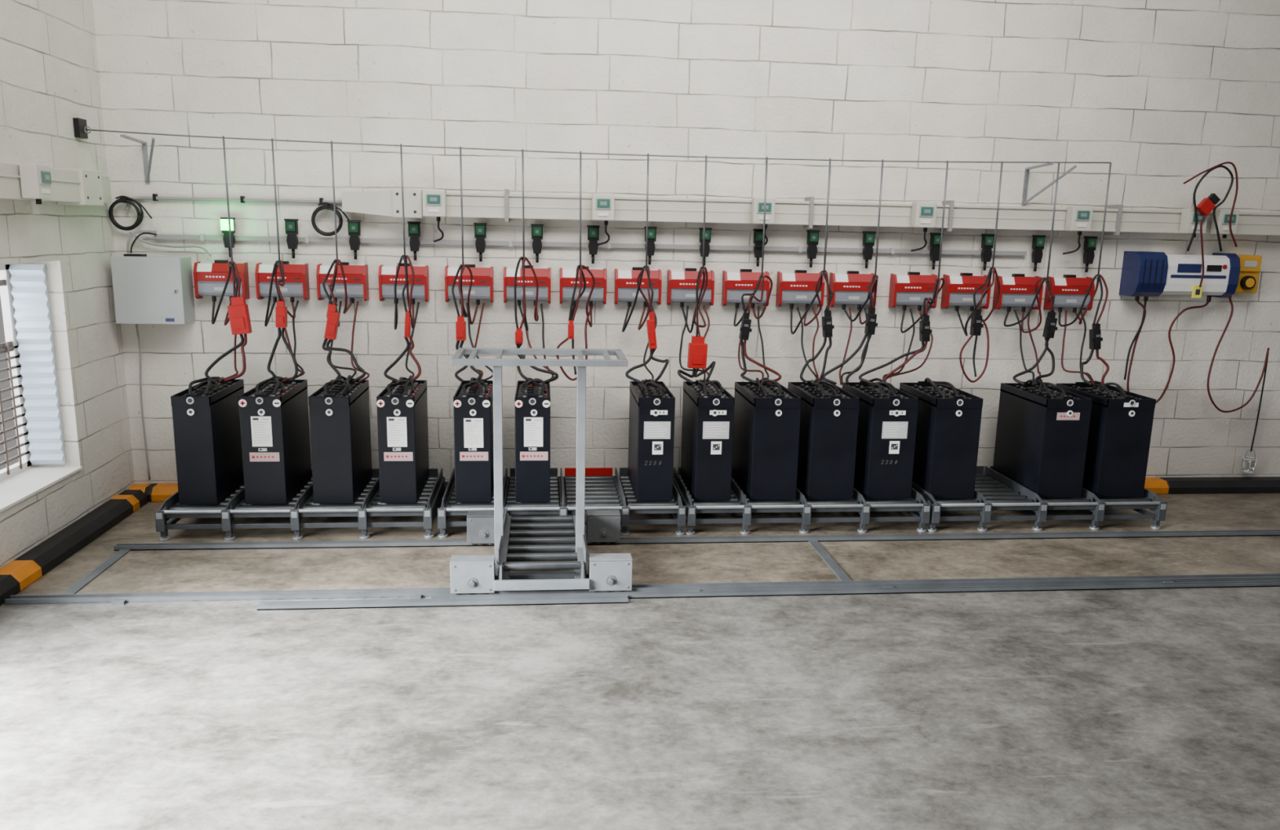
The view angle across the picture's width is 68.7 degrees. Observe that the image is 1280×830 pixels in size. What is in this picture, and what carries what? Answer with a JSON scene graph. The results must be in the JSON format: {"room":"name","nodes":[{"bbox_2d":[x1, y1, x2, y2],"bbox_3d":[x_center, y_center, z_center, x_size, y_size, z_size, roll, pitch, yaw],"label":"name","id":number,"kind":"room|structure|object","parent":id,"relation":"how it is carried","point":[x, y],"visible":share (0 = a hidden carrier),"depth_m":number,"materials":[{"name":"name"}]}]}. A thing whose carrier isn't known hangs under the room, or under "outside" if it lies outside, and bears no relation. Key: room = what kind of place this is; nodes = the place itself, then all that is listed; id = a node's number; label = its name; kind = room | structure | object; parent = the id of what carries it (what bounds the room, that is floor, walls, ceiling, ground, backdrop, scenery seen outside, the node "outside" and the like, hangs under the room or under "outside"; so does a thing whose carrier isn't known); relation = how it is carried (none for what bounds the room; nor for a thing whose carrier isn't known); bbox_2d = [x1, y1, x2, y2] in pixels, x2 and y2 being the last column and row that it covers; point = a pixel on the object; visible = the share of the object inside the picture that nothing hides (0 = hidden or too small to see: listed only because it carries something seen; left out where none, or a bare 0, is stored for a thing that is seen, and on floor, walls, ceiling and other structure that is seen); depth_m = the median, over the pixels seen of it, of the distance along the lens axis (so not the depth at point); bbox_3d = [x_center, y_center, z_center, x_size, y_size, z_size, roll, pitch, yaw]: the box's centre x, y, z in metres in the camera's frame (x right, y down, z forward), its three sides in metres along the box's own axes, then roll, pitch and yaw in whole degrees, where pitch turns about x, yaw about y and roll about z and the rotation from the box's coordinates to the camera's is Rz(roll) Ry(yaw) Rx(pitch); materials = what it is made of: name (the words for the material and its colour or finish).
{"room":"battery charging room","nodes":[
{"label":"battery charging room","id":0,"kind":"room"},
{"bbox_2d":[0,0,134,568],"bbox_3d":[-2.728,-0.569,0.493,0.300,4.200,10.000,0,11,-6],"label":"wall","id":1,"kind":"structure","parent":0,"point":[49,69],"depth_m":4.99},
{"bbox_2d":[0,263,83,512],"bbox_3d":[-3.112,-0.117,4.294,0.314,1.121,1.412,0,11,-6],"label":"window","id":2,"kind":"structure","parent":1,"relation":"in","point":[20,481],"depth_m":4.92,"materials":[{"name":"white paint"}]},
{"bbox_2d":[0,162,111,213],"bbox_3d":[-2.880,-1.019,4.170,0.142,0.235,2.380,0,11,-6],"label":"busbar trunking","id":3,"kind":"object","parent":1,"relation":"attached to","point":[70,186],"visible":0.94,"depth_m":4.74,"materials":[{"name":"grey metal"}]},
{"bbox_2d":[18,163,53,204],"bbox_3d":[-2.798,-1.071,4.352,0.088,0.180,0.130,0,11,-6],"label":"meter box","id":4,"kind":"object","parent":3,"relation":"attached to","point":[35,179],"visible":1,"depth_m":4.30,"materials":[{"name":"grey plastic"}]},
{"bbox_2d":[0,489,147,605],"bbox_3d":[-2.924,0.723,4.508,0.125,0.085,2.360,0,11,-6],"label":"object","id":5,"kind":"structure","parent":1,"relation":"attached to","point":[26,569],"depth_m":4.76,"materials":[{"name":"black rubber"}]},
{"bbox_2d":[220,217,235,257],"bbox_3d":[-2.414,-1.042,5.497,0.076,0.230,0.045,0,11,-6],"label":"lamp","id":6,"kind":"object","parent":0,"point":[224,220],"visible":0.93,"depth_m":5.48,"materials":[{"name":"black plastic"}]},
{"bbox_2d":[284,218,298,258],"bbox_3d":[-2.056,-1.042,5.534,0.076,0.230,0.044,0,11,-6],"label":"lamp","id":7,"kind":"object","parent":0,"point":[291,224],"visible":1,"depth_m":5.52,"materials":[{"name":"black plastic"}]},
{"bbox_2d":[346,220,360,259],"bbox_3d":[-1.698,-1.041,5.571,0.076,0.230,0.044,0,11,-6],"label":"lamp","id":8,"kind":"object","parent":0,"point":[353,226],"visible":1,"depth_m":5.55,"materials":[{"name":"black plastic"}]},
{"bbox_2d":[407,221,421,260],"bbox_3d":[-1.350,-1.041,5.606,0.076,0.230,0.044,0,11,-6],"label":"lamp","id":9,"kind":"object","parent":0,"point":[414,228],"visible":1,"depth_m":5.59,"materials":[{"name":"black plastic"}]},
{"bbox_2d":[530,224,543,262],"bbox_3d":[-0.624,-1.040,5.681,0.076,0.230,0.044,0,11,-6],"label":"plug","id":10,"kind":"object","parent":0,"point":[536,229],"visible":1,"depth_m":5.66,"materials":[{"name":"black plastic"}]},
{"bbox_2d":[586,225,599,263],"bbox_3d":[-0.285,-1.040,5.715,0.076,0.230,0.044,0,11,-6],"label":"plug","id":11,"kind":"object","parent":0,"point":[593,230],"visible":1,"depth_m":5.70,"materials":[{"name":"black plastic"}]},
{"bbox_2d":[0,493,1279,829],"bbox_3d":[2.683,1.526,1.622,11.300,0.120,10.300,0,11,-6],"label":"floor","id":12,"kind":"structure","parent":0,"point":[1158,708],"depth_m":3.50,"materials":[{"name":"concrete"}]},
{"bbox_2d":[154,468,444,542],"bbox_3d":[-1.889,0.503,5.404,1.450,0.210,0.766,0,11,-6],"label":"rack","id":13,"kind":"object","parent":12,"relation":"on","point":[367,504],"visible":0.65,"depth_m":5.09,"materials":[{"name":"grey metal"}]},
{"bbox_2d":[170,376,244,505],"bbox_3d":[-2.420,0.118,5.298,0.200,0.645,0.580,0,11,-6],"label":"battery","id":14,"kind":"object","parent":13,"relation":"on","point":[206,415],"visible":0.94,"depth_m":5.07,"materials":[{"name":"black metal"}]},
{"bbox_2d":[238,376,311,504],"bbox_3d":[-2.067,0.115,5.333,0.220,0.653,0.580,0,11,-6],"label":"battery","id":15,"kind":"object","parent":13,"relation":"on","point":[274,421],"visible":0.98,"depth_m":5.10,"materials":[{"name":"black metal"}]},
{"bbox_2d":[308,374,372,503],"bbox_3d":[-1.709,0.114,5.369,0.215,0.655,0.580,0,11,-6],"label":"battery","id":16,"kind":"object","parent":13,"relation":"on","point":[340,412],"visible":0.98,"depth_m":5.13,"materials":[{"name":"black metal"}]},
{"bbox_2d":[376,375,429,503],"bbox_3d":[-1.361,0.114,5.405,0.200,0.655,0.580,0,11,-6],"label":"battery","id":17,"kind":"object","parent":13,"relation":"on","point":[402,406],"visible":0.99,"depth_m":5.16,"materials":[{"name":"black metal"}]},
{"bbox_2d":[437,467,686,537],"bbox_3d":[-0.461,0.504,5.550,1.380,0.210,0.766,0,11,-6],"label":"rack","id":18,"kind":"object","parent":12,"relation":"on","point":[604,491],"visible":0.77,"depth_m":5.32,"materials":[{"name":"grey metal"}]},
{"bbox_2d":[453,377,493,502],"bbox_3d":[-0.953,0.118,5.447,0.200,0.648,0.580,0,11,-6],"label":"battery","id":19,"kind":"object","parent":18,"relation":"on","point":[473,401],"visible":0.96,"depth_m":5.19,"materials":[{"name":"black metal"}]},
{"bbox_2d":[515,377,550,502],"bbox_3d":[-0.625,0.113,5.480,0.195,0.659,0.580,0,11,-6],"label":"battery","id":20,"kind":"object","parent":18,"relation":"on","point":[532,401],"visible":0.99,"depth_m":5.22,"materials":[{"name":"black metal"}]},
{"bbox_2d":[627,378,675,501],"bbox_3d":[0.062,0.121,5.551,0.205,0.645,0.580,0,11,-6],"label":"battery","id":21,"kind":"object","parent":18,"relation":"on","point":[651,404],"visible":0.98,"depth_m":5.30,"materials":[{"name":"black metal"}]},
{"bbox_2d":[4,529,1279,610],"bbox_3d":[2.311,0.773,4.975,10.360,0.025,0.858,0,11,-6],"label":"rails","id":22,"kind":"object","parent":12,"relation":"on","point":[440,597],"visible":1,"depth_m":4.55,"materials":[{"name":"metal"}]},
{"bbox_2d":[449,347,632,595],"bbox_3d":[-0.485,0.233,4.654,0.840,1.079,0.845,0,11,-6],"label":"cart","id":23,"kind":"object","parent":22,"relation":"on","point":[521,543],"visible":1,"depth_m":4.49,"materials":[{"name":"metal"}]},
{"bbox_2d":[672,467,930,535],"bbox_3d":[0.931,0.506,5.692,1.420,0.210,0.766,0,11,-6],"label":"rack","id":24,"kind":"object","parent":12,"relation":"on","point":[740,502],"visible":0.57,"depth_m":5.37,"materials":[{"name":"grey metal"}]},
{"bbox_2d":[680,379,734,501],"bbox_3d":[0.395,0.115,5.584,0.210,0.657,0.580,0,11,-6],"label":"battery","id":25,"kind":"object","parent":24,"relation":"on","point":[708,407],"visible":0.97,"depth_m":5.34,"materials":[{"name":"black metal"}]},
{"bbox_2d":[731,377,801,500],"bbox_3d":[0.748,0.114,5.620,0.270,0.662,0.580,0,11,-6],"label":"battery","id":26,"kind":"object","parent":24,"relation":"on","point":[766,426],"visible":0.98,"depth_m":5.38,"materials":[{"name":"black metal"}]},
{"bbox_2d":[787,378,859,499],"bbox_3d":[1.087,0.116,5.655,0.270,0.658,0.580,0,11,-6],"label":"battery","id":27,"kind":"object","parent":24,"relation":"on","point":[829,414],"visible":0.98,"depth_m":5.40,"materials":[{"name":"black metal"}]},
{"bbox_2d":[842,377,919,499],"bbox_3d":[1.435,0.117,5.690,0.270,0.656,0.580,0,11,-6],"label":"battery","id":28,"kind":"object","parent":24,"relation":"on","point":[887,419],"visible":0.94,"depth_m":5.44,"materials":[{"name":"black metal"}]},
{"bbox_2d":[911,466,1167,532],"bbox_3d":[2.362,0.508,5.838,1.445,0.210,0.766,0,11,-6],"label":"rack","id":29,"kind":"object","parent":12,"relation":"on","point":[993,491],"visible":0.65,"depth_m":5.53,"materials":[{"name":"grey metal"}]},
{"bbox_2d":[899,377,982,498],"bbox_3d":[1.813,0.116,5.729,0.280,0.659,0.580,0,11,-6],"label":"battery","id":30,"kind":"object","parent":29,"relation":"on","point":[948,421],"visible":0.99,"depth_m":5.48,"materials":[{"name":"black metal"}]},
{"bbox_2d":[992,378,1093,497],"bbox_3d":[2.479,0.117,5.797,0.280,0.658,0.580,0,11,-6],"label":"battery","id":31,"kind":"object","parent":29,"relation":"on","point":[1042,430],"visible":0.99,"depth_m":5.58,"materials":[{"name":"black metal"}]},
{"bbox_2d":[1056,381,1155,497],"bbox_3d":[2.862,0.119,5.836,0.300,0.656,0.580,0,11,-6],"label":"battery","id":32,"kind":"object","parent":29,"relation":"on","point":[1121,421],"visible":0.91,"depth_m":5.59,"materials":[{"name":"black metal"}]},
{"bbox_2d":[644,226,657,264],"bbox_3d":[0.063,-1.039,5.751,0.076,0.230,0.044,0,11,-6],"label":"plug","id":33,"kind":"object","parent":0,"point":[651,239],"visible":0.89,"depth_m":5.74,"materials":[{"name":"black plastic"}]},
{"bbox_2d":[92,0,1279,484],"bbox_3d":[2.232,-1.577,6.075,11.300,4.200,0.300,0,11,-6],"label":"wall","id":34,"kind":"structure","parent":0,"point":[1166,93],"depth_m":5.76,"materials":[{"name":"white brick"}]},
{"bbox_2d":[108,195,152,231],"bbox_3d":[-2.954,-1.171,5.436,0.235,0.200,0.074,0,11,-6],"label":"cable coil","id":35,"kind":"object","parent":34,"relation":"attached to","point":[123,199],"visible":1,"depth_m":5.42,"materials":[{"name":"black rubber"}]},
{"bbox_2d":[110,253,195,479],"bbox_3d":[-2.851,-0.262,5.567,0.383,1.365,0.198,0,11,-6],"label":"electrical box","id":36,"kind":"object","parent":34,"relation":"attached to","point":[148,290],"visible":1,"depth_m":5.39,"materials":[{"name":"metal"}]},
{"bbox_2d":[126,230,211,256],"bbox_3d":[-2.756,-1.005,5.482,0.471,0.146,0.036,-1,11,-9],"label":"cables","id":37,"kind":"object","parent":36,"relation":"attached to","point":[144,232],"visible":1,"depth_m":5.46,"materials":[{"name":"grey plastic"}]},
{"bbox_2d":[193,259,249,302],"bbox_3d":[-2.480,-0.795,5.551,0.285,0.242,0.091,0,11,-6],"label":"charger","id":38,"kind":"object","parent":34,"relation":"attached to","point":[210,279],"visible":0.91,"depth_m":5.52,"materials":[{"name":"red plastic"}]},
{"bbox_2d":[124,194,342,211],"bbox_3d":[-2.364,-1.234,5.501,1.259,0.104,0.040,0,11,-6],"label":"cable conduit","id":39,"kind":"object","parent":34,"relation":"attached to","point":[154,197],"visible":0.98,"depth_m":5.48,"materials":[{"name":"grey plastic"}]},
{"bbox_2d":[255,261,310,302],"bbox_3d":[-2.132,-0.795,5.587,0.285,0.242,0.091,0,11,-6],"label":"charger","id":40,"kind":"object","parent":34,"relation":"attached to","point":[296,286],"visible":0.79,"depth_m":5.56,"materials":[{"name":"red plastic"}]},
{"bbox_2d":[311,202,349,236],"bbox_3d":[-1.827,-1.160,5.553,0.239,0.198,0.074,0,11,-6],"label":"cable coil","id":41,"kind":"object","parent":34,"relation":"attached to","point":[326,206],"visible":0.96,"depth_m":5.53,"materials":[{"name":"black rubber"}]},
{"bbox_2d":[315,262,368,302],"bbox_3d":[-1.784,-0.794,5.622,0.285,0.242,0.091,0,11,-6],"label":"charger","id":42,"kind":"object","parent":34,"relation":"attached to","point":[356,276],"visible":0.87,"depth_m":5.59,"materials":[{"name":"red plastic"}]},
{"bbox_2d":[377,262,429,303],"bbox_3d":[-1.426,-0.794,5.659,0.285,0.242,0.091,0,11,-6],"label":"charger","id":43,"kind":"object","parent":34,"relation":"attached to","point":[387,273],"visible":0.87,"depth_m":5.63,"materials":[{"name":"red"}]},
{"bbox_2d":[444,264,493,304],"bbox_3d":[-1.038,-0.794,5.699,0.285,0.242,0.091,0,11,-6],"label":"charger","id":44,"kind":"object","parent":34,"relation":"attached to","point":[482,284],"visible":0.75,"depth_m":5.67,"materials":[{"name":"red"}]},
{"bbox_2d":[473,222,486,262],"bbox_3d":[-0.962,-1.040,5.646,0.076,0.230,0.044,0,11,-6],"label":"lamp","id":45,"kind":"object","parent":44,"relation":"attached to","point":[480,228],"visible":1,"depth_m":5.63,"materials":[{"name":"black plastic"}]},
{"bbox_2d":[503,265,551,305],"bbox_3d":[-0.690,-0.793,5.734,0.285,0.242,0.091,0,11,-6],"label":"charger","id":46,"kind":"object","parent":34,"relation":"attached to","point":[544,275],"visible":0.83,"depth_m":5.70,"materials":[{"name":"red"}]},
{"bbox_2d":[559,266,606,306],"bbox_3d":[-0.351,-0.793,5.769,0.285,0.242,0.091,0,11,-6],"label":"charger","id":47,"kind":"object","parent":34,"relation":"attached to","point":[567,276],"visible":0.78,"depth_m":5.74,"materials":[{"name":"red"}]},
{"bbox_2d":[153,234,1026,255],"bbox_3d":[-0.180,-1.044,5.765,5.360,0.037,0.033,0,11,-6],"label":"cable conduit","id":48,"kind":"object","parent":34,"relation":"attached to","point":[202,237],"visible":0.91,"depth_m":5.73,"materials":[{"name":"grey plastic"}]},
{"bbox_2d":[72,117,1111,284],"bbox_3d":[-0.099,-1.223,5.570,5.957,0.816,0.359,0,11,-6],"label":"wire","id":49,"kind":"object","parent":34,"relation":"attached to","point":[80,126],"visible":1,"depth_m":5.44,"materials":[{"name":"metal"}]},
{"bbox_2d":[204,261,252,382],"bbox_3d":[-2.372,-0.552,5.419,0.261,0.674,0.427,-2,12,-14],"label":"cable","id":50,"kind":"object","parent":49,"relation":"hanging from","point":[237,313],"visible":0.99,"depth_m":5.32,"materials":[{"name":"red plastic"}]},
{"bbox_2d":[264,260,305,382],"bbox_3d":[-2.073,-0.556,5.443,0.207,0.684,0.439,-3,12,-21],"label":"cable","id":51,"kind":"object","parent":49,"relation":"hanging from","point":[281,311],"visible":0.98,"depth_m":5.36,"materials":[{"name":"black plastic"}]},
{"bbox_2d":[322,259,369,382],"bbox_3d":[-1.713,-0.561,5.476,0.257,0.696,0.408,0,11,-6],"label":"cable","id":52,"kind":"object","parent":49,"relation":"hanging from","point":[332,325],"visible":0.99,"depth_m":5.39,"materials":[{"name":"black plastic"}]},
{"bbox_2d":[383,254,421,382],"bbox_3d":[-1.385,-0.576,5.506,0.213,0.728,0.408,0,11,-6],"label":"cable","id":53,"kind":"object","parent":49,"relation":"hanging from","point":[410,320],"visible":0.98,"depth_m":5.44,"materials":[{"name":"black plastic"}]},
{"bbox_2d":[451,264,493,383],"bbox_3d":[-0.984,-0.552,5.552,0.239,0.680,0.407,0,11,-6],"label":"cable","id":54,"kind":"object","parent":49,"relation":"hanging from","point":[460,325],"visible":0.85,"depth_m":5.47,"materials":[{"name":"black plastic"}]},
{"bbox_2d":[514,256,558,383],"bbox_3d":[-0.616,-0.576,5.584,0.261,0.730,0.408,0,11,-6],"label":"cable","id":55,"kind":"object","parent":49,"relation":"hanging from","point":[518,334],"visible":0.84,"depth_m":5.50,"materials":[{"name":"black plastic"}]},
{"bbox_2d":[555,264,595,380],"bbox_3d":[-0.359,-0.565,5.655,0.188,0.683,0.354,4,12,14],"label":"cable","id":56,"kind":"object","parent":49,"relation":"hanging from","point":[572,310],"visible":0.9,"depth_m":5.54,"materials":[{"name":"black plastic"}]},
{"bbox_2d":[622,265,668,383],"bbox_3d":[0.035,-0.556,5.655,0.264,0.691,0.408,0,11,-6],"label":"cable","id":57,"kind":"object","parent":49,"relation":"hanging from","point":[651,323],"visible":0.99,"depth_m":5.58,"materials":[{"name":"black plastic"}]},
{"bbox_2d":[677,266,715,384],"bbox_3d":[0.334,-0.555,5.686,0.235,0.690,0.408,0,11,-6],"label":"cable","id":58,"kind":"object","parent":49,"relation":"hanging from","point":[697,348],"visible":0.98,"depth_m":5.62,"materials":[{"name":"red plastic"}]},
{"bbox_2d":[733,275,781,384],"bbox_3d":[0.718,-0.533,5.728,0.261,0.647,0.408,0,11,-6],"label":"cable","id":59,"kind":"object","parent":49,"relation":"hanging from","point":[744,330],"visible":0.97,"depth_m":5.65,"materials":[{"name":"black plastic"}]},
{"bbox_2d":[790,270,834,385],"bbox_3d":[1.062,-0.550,5.761,0.203,0.682,0.406,0,11,-6],"label":"cable","id":60,"kind":"object","parent":49,"relation":"hanging from","point":[827,326],"visible":0.97,"depth_m":5.70,"materials":[{"name":"black plastic"}]},
{"bbox_2d":[822,275,878,385],"bbox_3d":[1.333,-0.533,5.771,0.271,0.655,0.491,7,13,26],"label":"cable","id":61,"kind":"object","parent":49,"relation":"hanging from","point":[871,317],"visible":1,"depth_m":5.71,"materials":[{"name":"black plastic"}]},
{"bbox_2d":[858,277,944,385],"bbox_3d":[1.648,-0.524,5.782,0.284,0.646,0.623,12,15,42],"label":"cable","id":62,"kind":"object","parent":49,"relation":"hanging from","point":[925,331],"visible":0.98,"depth_m":5.74,"materials":[{"name":"black plastic"}]},
{"bbox_2d":[956,266,999,382],"bbox_3d":[2.125,-0.575,5.898,0.232,0.712,0.345,3,11,10],"label":"cable","id":63,"kind":"object","parent":49,"relation":"hanging from","point":[976,321],"visible":1,"depth_m":5.79,"materials":[{"name":"black plastic"}]},
{"bbox_2d":[1003,277,1057,386],"bbox_3d":[2.446,-0.539,5.904,0.285,0.661,0.407,0,11,-6],"label":"cable","id":64,"kind":"object","parent":49,"relation":"hanging from","point":[1050,327],"visible":1,"depth_m":5.84,"materials":[{"name":"black plastic"}]},
{"bbox_2d":[1057,274,1109,386],"bbox_3d":[2.834,-0.550,5.942,0.217,0.684,0.406,0,11,-6],"label":"cable","id":65,"kind":"object","parent":49,"relation":"hanging from","point":[1095,334],"visible":1,"depth_m":5.87,"materials":[{"name":"black plastic"}]},
{"bbox_2d":[613,266,662,306],"bbox_3d":[-0.013,-0.792,5.803,0.285,0.242,0.091,0,11,-6],"label":"charger","id":66,"kind":"object","parent":34,"relation":"attached to","point":[625,280],"visible":0.88,"depth_m":5.77,"materials":[{"name":"red"}]},
{"bbox_2d":[666,267,714,307],"bbox_3d":[0.315,-0.792,5.837,0.285,0.242,0.091,0,11,-6],"label":"charger","id":67,"kind":"object","parent":34,"relation":"attached to","point":[681,285],"visible":0.84,"depth_m":5.80,"materials":[{"name":"red"}]},
{"bbox_2d":[698,227,711,266],"bbox_3d":[0.401,-1.039,5.785,0.076,0.230,0.044,0,11,-6],"label":"lamp","id":68,"kind":"object","parent":67,"relation":"attached to","point":[708,230],"visible":0.89,"depth_m":5.77,"materials":[{"name":"black plastic"}]},
{"bbox_2d":[128,476,1279,502],"bbox_3d":[2.310,0.482,6.279,10.898,0.085,0.125,0,11,-6],"label":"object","id":69,"kind":"structure","parent":34,"relation":"attached to","point":[155,492],"depth_m":6.38,"materials":[{"name":"black rubber"}]},
{"bbox_2d":[721,269,769,308],"bbox_3d":[0.663,-0.792,5.872,0.285,0.242,0.091,0,11,-6],"label":"charger","id":70,"kind":"object","parent":34,"relation":"attached to","point":[735,284],"visible":0.94,"depth_m":5.84,"materials":[{"name":"red"}]},
{"bbox_2d":[752,228,766,266],"bbox_3d":[0.739,-1.038,5.820,0.076,0.230,0.044,0,11,-6],"label":"lamp","id":71,"kind":"object","parent":70,"relation":"attached to","point":[757,233],"visible":0.72,"depth_m":5.80,"materials":[{"name":"black plastic"}]},
{"bbox_2d":[775,270,824,309],"bbox_3d":[1.012,-0.791,5.908,0.285,0.242,0.091,0,11,-6],"label":"charger","id":72,"kind":"object","parent":34,"relation":"attached to","point":[797,287],"visible":0.84,"depth_m":5.88,"materials":[{"name":"red plastic"}]},
{"bbox_2d":[806,230,819,267],"bbox_3d":[1.078,-1.038,5.854,0.076,0.230,0.044,0,11,-6],"label":"lamp","id":73,"kind":"object","parent":72,"relation":"attached to","point":[812,239],"visible":1,"depth_m":5.84,"materials":[{"name":"black plastic"}]},
{"bbox_2d":[341,188,1279,235],"bbox_3d":[2.860,-1.248,5.973,9.270,0.190,0.152,0,11,-6],"label":"busbar trunking","id":74,"kind":"object","parent":34,"relation":"attached to","point":[808,213],"visible":0.87,"depth_m":5.74,"materials":[{"name":"white metal"}]},
{"bbox_2d":[422,189,446,242],"bbox_3d":[-1.205,-1.170,5.516,0.130,0.306,0.162,0,11,-6],"label":"meter box","id":75,"kind":"object","parent":74,"relation":"attached to","point":[434,201],"visible":1,"depth_m":5.44,"materials":[{"name":"grey plastic"}]},
{"bbox_2d":[591,193,614,245],"bbox_3d":[-0.225,-1.169,5.616,0.130,0.306,0.162,0,11,-6],"label":"meter box","id":76,"kind":"object","parent":74,"relation":"attached to","point":[602,204],"visible":1,"depth_m":5.54,"materials":[{"name":"grey plastic"}]},
{"bbox_2d":[751,197,775,248],"bbox_3d":[0.740,-1.168,5.715,0.130,0.306,0.162,0,11,-6],"label":"meter box","id":77,"kind":"object","parent":74,"relation":"attached to","point":[757,203],"visible":0.79,"depth_m":5.63,"materials":[{"name":"grey plastic"}]},
{"bbox_2d":[911,201,937,252],"bbox_3d":[1.745,-1.166,5.817,0.130,0.306,0.162,0,11,-6],"label":"meter box","id":78,"kind":"object","parent":74,"relation":"attached to","point":[923,213],"visible":1,"depth_m":5.74,"materials":[{"name":"grey plastic"}]},
{"bbox_2d":[1062,205,1093,254],"bbox_3d":[2.750,-1.165,5.920,0.130,0.306,0.162,0,11,-6],"label":"meter box","id":79,"kind":"object","parent":74,"relation":"attached to","point":[1078,218],"visible":1,"depth_m":5.84,"materials":[{"name":"grey plastic"}]},
{"bbox_2d":[1178,208,1208,237],"bbox_3d":[3.521,-1.219,5.950,0.130,0.180,0.088,0,11,-6],"label":"meter box","id":80,"kind":"object","parent":74,"relation":"attached to","point":[1187,221],"visible":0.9,"depth_m":5.92,"materials":[{"name":"grey plastic"}]},
{"bbox_2d":[1209,208,1239,238],"bbox_3d":[3.730,-1.218,5.971,0.130,0.180,0.088,0,11,-6],"label":"meter box","id":81,"kind":"object","parent":74,"relation":"attached to","point":[1222,215],"visible":0.86,"depth_m":5.94,"materials":[{"name":"grey plastic"}]},
{"bbox_2d":[829,271,877,309],"bbox_3d":[1.350,-0.791,5.943,0.285,0.242,0.091,0,11,-6],"label":"charger","id":82,"kind":"object","parent":34,"relation":"attached to","point":[851,288],"visible":0.84,"depth_m":5.91,"materials":[{"name":"red plastic"}]},
{"bbox_2d":[862,231,875,268],"bbox_3d":[1.436,-1.038,5.891,0.076,0.230,0.044,0,11,-6],"label":"lamp","id":83,"kind":"object","parent":82,"relation":"attached to","point":[868,237],"visible":1,"depth_m":5.88,"materials":[{"name":"black plastic"}]},
{"bbox_2d":[888,271,937,310],"bbox_3d":[1.748,-0.790,5.983,0.285,0.242,0.091,0,11,-6],"label":"charger","id":84,"kind":"object","parent":34,"relation":"attached to","point":[909,290],"visible":0.93,"depth_m":5.95,"materials":[{"name":"red"}]},
{"bbox_2d":[929,232,943,269],"bbox_3d":[1.873,-1.037,5.936,0.076,0.230,0.044,0,11,-6],"label":"lamp","id":85,"kind":"object","parent":84,"relation":"attached to","point":[935,242],"visible":0.83,"depth_m":5.92,"materials":[{"name":"black plastic"}]},
{"bbox_2d":[940,272,991,311],"bbox_3d":[2.096,-0.790,6.019,0.285,0.242,0.091,0,11,-6],"label":"charger","id":86,"kind":"object","parent":34,"relation":"attached to","point":[957,291],"visible":0.88,"depth_m":5.99,"materials":[{"name":"red"}]},
{"bbox_2d":[981,234,995,271],"bbox_3d":[2.212,-1.037,5.970,0.076,0.230,0.044,0,11,-6],"label":"lamp","id":87,"kind":"object","parent":86,"relation":"attached to","point":[987,242],"visible":1,"depth_m":5.96,"materials":[{"name":"black plastic"}]},
{"bbox_2d":[991,273,1043,311],"bbox_3d":[2.444,-0.789,6.054,0.285,0.242,0.091,0,11,-6],"label":"charger","id":88,"kind":"object","parent":34,"relation":"attached to","point":[1017,291],"visible":0.88,"depth_m":6.02,"materials":[{"name":"red"}]},
{"bbox_2d":[1031,235,1045,271],"bbox_3d":[2.550,-1.036,6.005,0.076,0.230,0.044,0,11,-6],"label":"lamp","id":89,"kind":"object","parent":88,"relation":"attached to","point":[1038,241],"visible":1,"depth_m":5.99,"materials":[{"name":"black plastic"}]},
{"bbox_2d":[1043,274,1094,312],"bbox_3d":[2.792,-0.789,6.090,0.285,0.242,0.091,0,11,-6],"label":"charger","id":90,"kind":"object","parent":34,"relation":"attached to","point":[1070,291],"visible":0.91,"depth_m":6.06,"materials":[{"name":"red"}]},
{"bbox_2d":[1083,235,1097,272],"bbox_3d":[2.898,-1.036,6.040,0.076,0.230,0.044,0,11,-6],"label":"lamp","id":91,"kind":"object","parent":90,"relation":"attached to","point":[1090,242],"visible":1,"depth_m":6.03,"materials":[{"name":"black plastic"}]},
{"bbox_2d":[1119,251,1240,302],"bbox_3d":[3.509,-0.897,6.087,0.685,0.315,0.196,0,11,-6],"label":"charger","id":92,"kind":"object","parent":34,"relation":"attached to","point":[1145,274],"visible":1,"depth_m":6.01,"materials":[{"name":"blue"}]},
{"bbox_2d":[1124,161,1269,451],"bbox_3d":[3.732,-0.663,6.103,1.042,1.900,0.186,0,11,-7],"label":"cables","id":93,"kind":"object","parent":34,"relation":"attached to","point":[1206,206],"visible":0.95,"depth_m":6.11,"materials":[{"name":"black rubber"}]},
{"bbox_2d":[1231,254,1262,297],"bbox_3d":[3.967,-0.910,6.151,0.200,0.275,0.157,0,11,-6],"label":"switch box","id":94,"kind":"object","parent":34,"relation":"attached to","point":[1250,268],"visible":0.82,"depth_m":6.09,"materials":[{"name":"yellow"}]},
{"bbox_2d":[1241,448,1257,472],"bbox_3d":[4.193,0.311,6.441,0.088,0.163,0.088,0,11,-6],"label":"connector","id":95,"kind":"object","parent":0,"point":[1248,464],"depth_m":6.42,"materials":[{"name":"white plastic"}]}
]}

